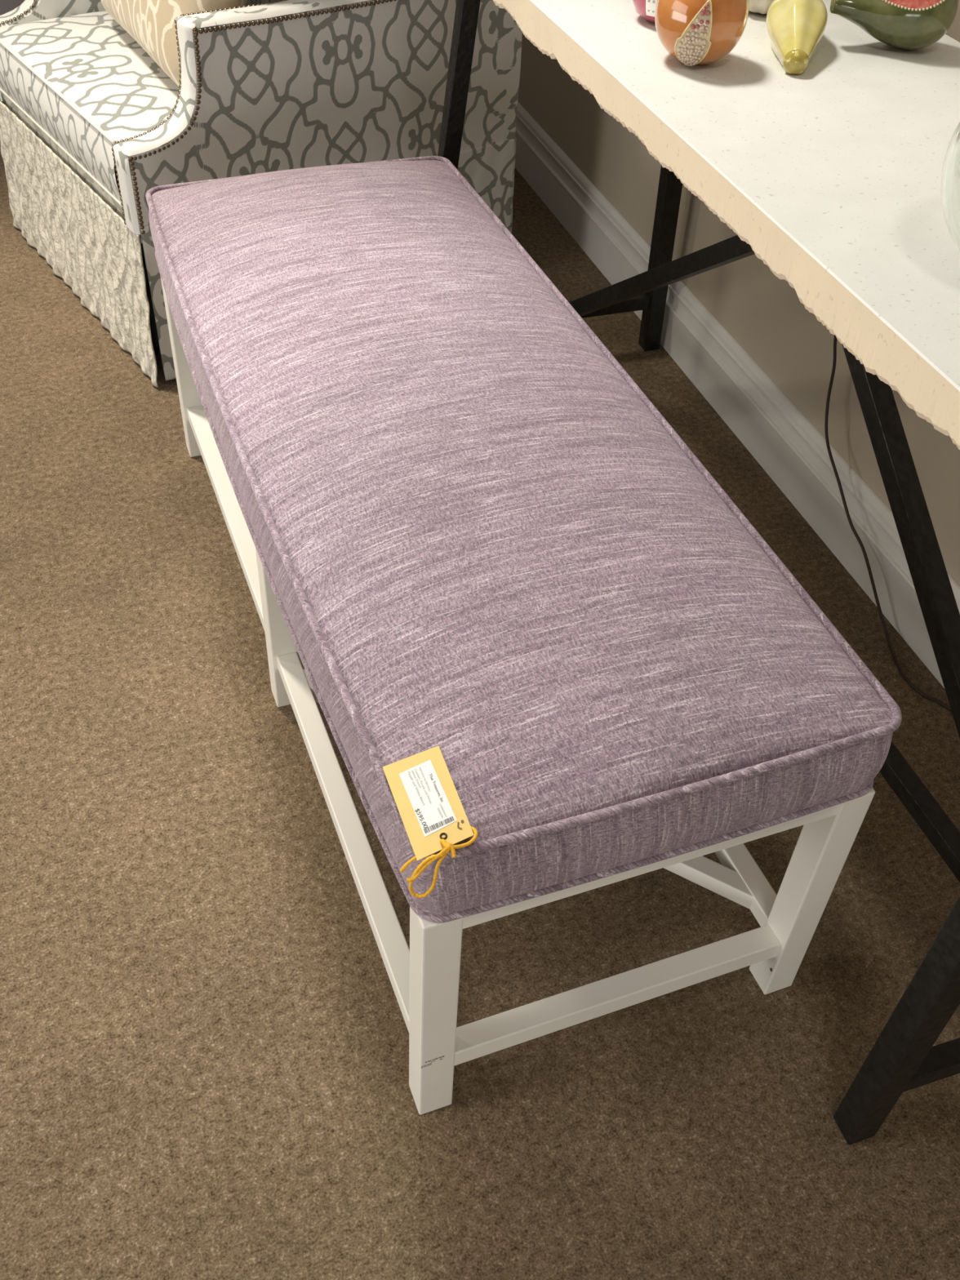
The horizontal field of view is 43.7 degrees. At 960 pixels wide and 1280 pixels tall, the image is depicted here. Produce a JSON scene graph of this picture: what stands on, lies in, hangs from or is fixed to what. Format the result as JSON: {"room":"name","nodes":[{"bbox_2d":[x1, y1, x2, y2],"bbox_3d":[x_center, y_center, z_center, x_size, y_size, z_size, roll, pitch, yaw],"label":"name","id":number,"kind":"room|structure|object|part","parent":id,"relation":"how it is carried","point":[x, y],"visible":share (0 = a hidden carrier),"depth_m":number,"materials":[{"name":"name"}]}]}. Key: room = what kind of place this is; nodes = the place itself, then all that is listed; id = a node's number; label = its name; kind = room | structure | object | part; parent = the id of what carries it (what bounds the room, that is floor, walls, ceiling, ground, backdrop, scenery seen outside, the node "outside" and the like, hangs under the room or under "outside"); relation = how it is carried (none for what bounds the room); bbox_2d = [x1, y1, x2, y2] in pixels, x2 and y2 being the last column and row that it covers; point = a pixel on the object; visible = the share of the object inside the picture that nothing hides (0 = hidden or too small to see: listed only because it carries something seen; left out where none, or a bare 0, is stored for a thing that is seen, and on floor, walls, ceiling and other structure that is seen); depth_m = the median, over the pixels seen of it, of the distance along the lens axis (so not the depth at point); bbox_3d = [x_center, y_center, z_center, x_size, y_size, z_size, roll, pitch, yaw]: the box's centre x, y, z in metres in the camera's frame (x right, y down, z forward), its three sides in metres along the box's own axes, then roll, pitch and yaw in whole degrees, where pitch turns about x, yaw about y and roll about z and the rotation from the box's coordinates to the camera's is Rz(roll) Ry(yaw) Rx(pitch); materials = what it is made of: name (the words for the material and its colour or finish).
{"room":"store","nodes":[
{"label":"store","id":0,"kind":"room"},
{"bbox_2d":[0,0,25,15],"bbox_3d":[-2.122,-2.354,2.289,4.350,2.720,0.100,-13,47,-16],"label":"wall","id":1,"kind":"structure","parent":0,"point":[6,6],"depth_m":3.28,"materials":[{"name":"paint"}]},
{"bbox_2d":[0,143,959,1279],"bbox_3d":[-1.083,0.547,1.366,4.500,0.060,6.300,-13,47,-16],"label":"floor","id":2,"kind":"structure","parent":0,"point":[204,1033],"depth_m":1.50,"materials":[{"name":"carpet"}]},
{"bbox_2d":[0,0,522,386],"bbox_3d":[-0.508,-1.274,2.532,0.907,0.965,0.846,-24,51,-26],"label":"armchair","id":3,"kind":"object","parent":2,"relation":"on","point":[91,123],"visible":0.74,"depth_m":2.34,"materials":[{"name":"white fabric"}]},
{"bbox_3d":[-0.715,-1.497,2.749,0.866,0.376,0.060,-24,51,-26],"label":"arm","id":4,"kind":"part","parent":3,"relation":"part of"},
{"bbox_3d":[-0.858,-0.999,2.465,0.001,0.044,0.696,-24,51,-26],"label":"rail","id":5,"kind":"part","parent":3,"relation":"part of","materials":[{"name":"white fabric"}]},
{"bbox_3d":[-0.882,-0.876,2.567,0.026,0.313,0.844,-24,51,-26],"label":"skirt panel","id":6,"kind":"part","parent":3,"relation":"part of","materials":[{"name":"beige fabric"}]},
{"bbox_2d":[0,10,184,202],"bbox_3d":[-0.593,-1.184,2.539,0.670,0.138,0.690,-24,51,-26],"label":"seat cushion","id":7,"kind":"object","parent":3,"relation":"on","point":[79,77],"depth_m":2.38,"materials":[{"name":"white fabric"}]},
{"bbox_2d":[100,0,247,86],"bbox_3d":[-0.579,-1.375,2.292,0.266,0.466,0.597,-21,49,-23],"label":"throw pillow","id":8,"kind":"object","parent":3,"relation":"on","point":[151,24],"visible":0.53,"depth_m":2.22,"materials":[{"name":"beige fabric"}]},
{"bbox_3d":[-0.530,-1.273,2.510,0.814,0.366,0.811,-24,51,-26],"label":"nailhead trim","id":9,"kind":"part","parent":3,"relation":"part of","materials":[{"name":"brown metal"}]},
{"bbox_2d":[245,0,279,6],"bbox_3d":[-0.365,-1.511,2.429,0.249,0.470,0.650,-24,51,-26],"label":"cushion","id":10,"kind":"object","parent":3,"relation":"on","point":[249,2],"depth_m":2.49,"materials":[{"name":"beige fabric"}]},
{"bbox_3d":[-0.287,-1.056,2.321,0.866,0.376,0.060,-24,51,-26],"label":"arm","id":11,"kind":"part","parent":3,"relation":"part of"},
{"bbox_3d":[-0.283,-0.810,2.526,0.866,0.326,0.010,-24,51,-26],"label":"skirt panel","id":12,"kind":"part","parent":3,"relation":"part of","materials":[{"name":"grey fabric"}]},
{"bbox_3d":[-0.155,-1.212,2.948,0.010,0.326,0.801,-24,51,-26],"label":"skirt panel","id":13,"kind":"part","parent":3,"relation":"part of","materials":[{"name":"grey fabric"}]},
{"bbox_2d":[145,155,902,1115],"bbox_3d":[-0.076,-0.167,1.728,0.552,0.546,1.427,-13,47,-16],"label":"bench","id":14,"kind":"object","parent":2,"relation":"on","point":[473,534],"visible":1,"depth_m":1.33,"materials":[{"name":"purple fabric"}]},
{"bbox_3d":[-0.530,-0.505,2.157,0.040,0.394,0.040,-13,47,-16],"label":"leg","id":15,"kind":"part","parent":14,"relation":"part of","materials":[{"name":"white paint"}]},
{"bbox_3d":[-0.288,-0.055,1.709,0.040,0.394,0.040,-13,47,-16],"label":"leg","id":16,"kind":"part","parent":14,"relation":"part of","materials":[{"name":"white paint"}]},
{"bbox_2d":[382,746,478,897],"bbox_3d":[-0.051,0.164,1.075,0.075,0.053,0.122,-13,47,-16],"label":"price tag","id":17,"kind":"object","parent":14,"relation":"attached to","point":[434,819],"visible":1,"depth_m":1.06,"materials":[{"name":"yellow paper"}]},
{"bbox_3d":[-0.050,0.391,1.265,0.040,0.394,0.040,-13,47,-16],"label":"leg","id":18,"kind":"part","parent":14,"relation":"part of","materials":[{"name":"white paint"}]},
{"bbox_2d":[151,160,892,844],"bbox_3d":[-0.063,-0.345,1.556,0.526,0.050,1.405,-13,47,-16],"label":"cushion","id":19,"kind":"object","parent":14,"relation":"on","point":[496,551],"depth_m":1.33,"materials":[{"name":"purple fabric"}]},
{"bbox_3d":[0.175,0.213,1.198,0.420,0.027,0.022,-13,47,-16],"label":"seat rail","id":20,"kind":"part","parent":14,"relation":"part of","materials":[{"name":"white paint"}]},
{"bbox_3d":[0.380,0.290,1.395,0.040,0.394,0.040,-13,47,-16],"label":"leg","id":21,"kind":"part","parent":14,"relation":"part of","materials":[{"name":"white paint"}]},
{"bbox_2d":[437,0,959,1144],"bbox_3d":[0.439,-0.291,1.657,0.570,0.872,1.940,-11,46,-15],"label":"display table","id":22,"kind":"object","parent":2,"relation":"on","point":[828,173],"visible":0.86,"depth_m":1.32,"materials":[{"name":"stone"}]},
{"bbox_3d":[-0.066,-0.846,2.232,0.121,0.822,0.035,-7,45,-10],"label":"leg","id":23,"kind":"part","parent":22,"relation":"part of","materials":[{"name":"black metal"}]},
{"bbox_2d":[632,0,657,23],"bbox_3d":[0.234,-0.825,1.507,0.087,0.085,0.087,-13,47,-16],"label":"fruit","id":24,"kind":"object","parent":22,"relation":"on","point":[646,9],"visible":0.44,"depth_m":1.50,"materials":[{"name":"pink ceramic"}]},
{"bbox_3d":[0.381,-0.940,2.356,0.056,0.820,0.036,-11,46,-15],"label":"leg","id":25,"kind":"part","parent":22,"relation":"part of","materials":[{"name":"black metal"}]},
{"bbox_2d":[654,0,749,66],"bbox_3d":[0.259,-0.737,1.388,0.111,0.125,0.108,-13,47,-16],"label":"pomegranate","id":26,"kind":"object","parent":22,"relation":"on","point":[693,32],"visible":1,"depth_m":1.36,"materials":[{"name":"orange ceramic"}]},
{"bbox_2d":[748,0,773,14],"bbox_3d":[0.375,-0.868,1.548,0.091,0.100,0.091,-13,47,-16],"label":"bulb","id":27,"kind":"object","parent":22,"relation":"on","point":[757,6],"visible":0.46,"depth_m":1.55,"materials":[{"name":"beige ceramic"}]},
{"bbox_2d":[765,0,827,75],"bbox_3d":[0.387,-0.759,1.464,0.073,0.063,0.220,8,44,5],"label":"fruit","id":28,"kind":"object","parent":22,"relation":"on","point":[795,28],"visible":1,"depth_m":1.42,"materials":[{"name":"yellow ceramic"}]},
{"bbox_2d":[830,0,959,49],"bbox_3d":[0.510,-0.767,1.462,0.148,0.086,0.095,-13,47,-16],"label":"fruit","id":29,"kind":"object","parent":22,"relation":"on","point":[906,24],"visible":1,"depth_m":1.45,"materials":[{"name":"green ceramic"}]},
{"bbox_3d":[0.455,0.274,1.112,0.040,0.819,0.036,-11,46,-15],"label":"leg","id":30,"kind":"part","parent":22,"relation":"part of","materials":[{"name":"black metal"}]},
{"bbox_2d":[940,121,959,250],"bbox_3d":[0.487,-0.387,1.000,0.193,0.184,0.193,-13,47,-16],"label":"glass vase","id":31,"kind":"object","parent":22,"relation":"on","point":[950,174],"visible":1,"depth_m":1.00,"materials":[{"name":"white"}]},
{"bbox_2d":[824,334,951,711],"bbox_3d":[0.696,-0.315,1.675,0.039,0.900,0.788,-12,46,-15],"label":"power cord","id":32,"kind":"object","parent":2,"relation":"on","point":[831,458],"visible":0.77,"depth_m":2.00,"materials":[{"name":"black plastic"}]},
{"bbox_2d":[517,0,959,586],"bbox_3d":[0.877,-0.891,0.972,0.104,2.720,6.300,-11,46,-15],"label":"wall","id":33,"kind":"structure","parent":0,"point":[766,316],"depth_m":2.28,"materials":[{"name":"beige paint"}]},
{"bbox_2d":[515,101,959,688],"bbox_3d":[0.795,0.106,1.781,0.017,0.158,5.880,-11,46,-15],"label":"baseboard","id":34,"kind":"structure","parent":33,"relation":"attached to","point":[787,446],"depth_m":2.33,"materials":[{"name":"white paint"}]}
]}

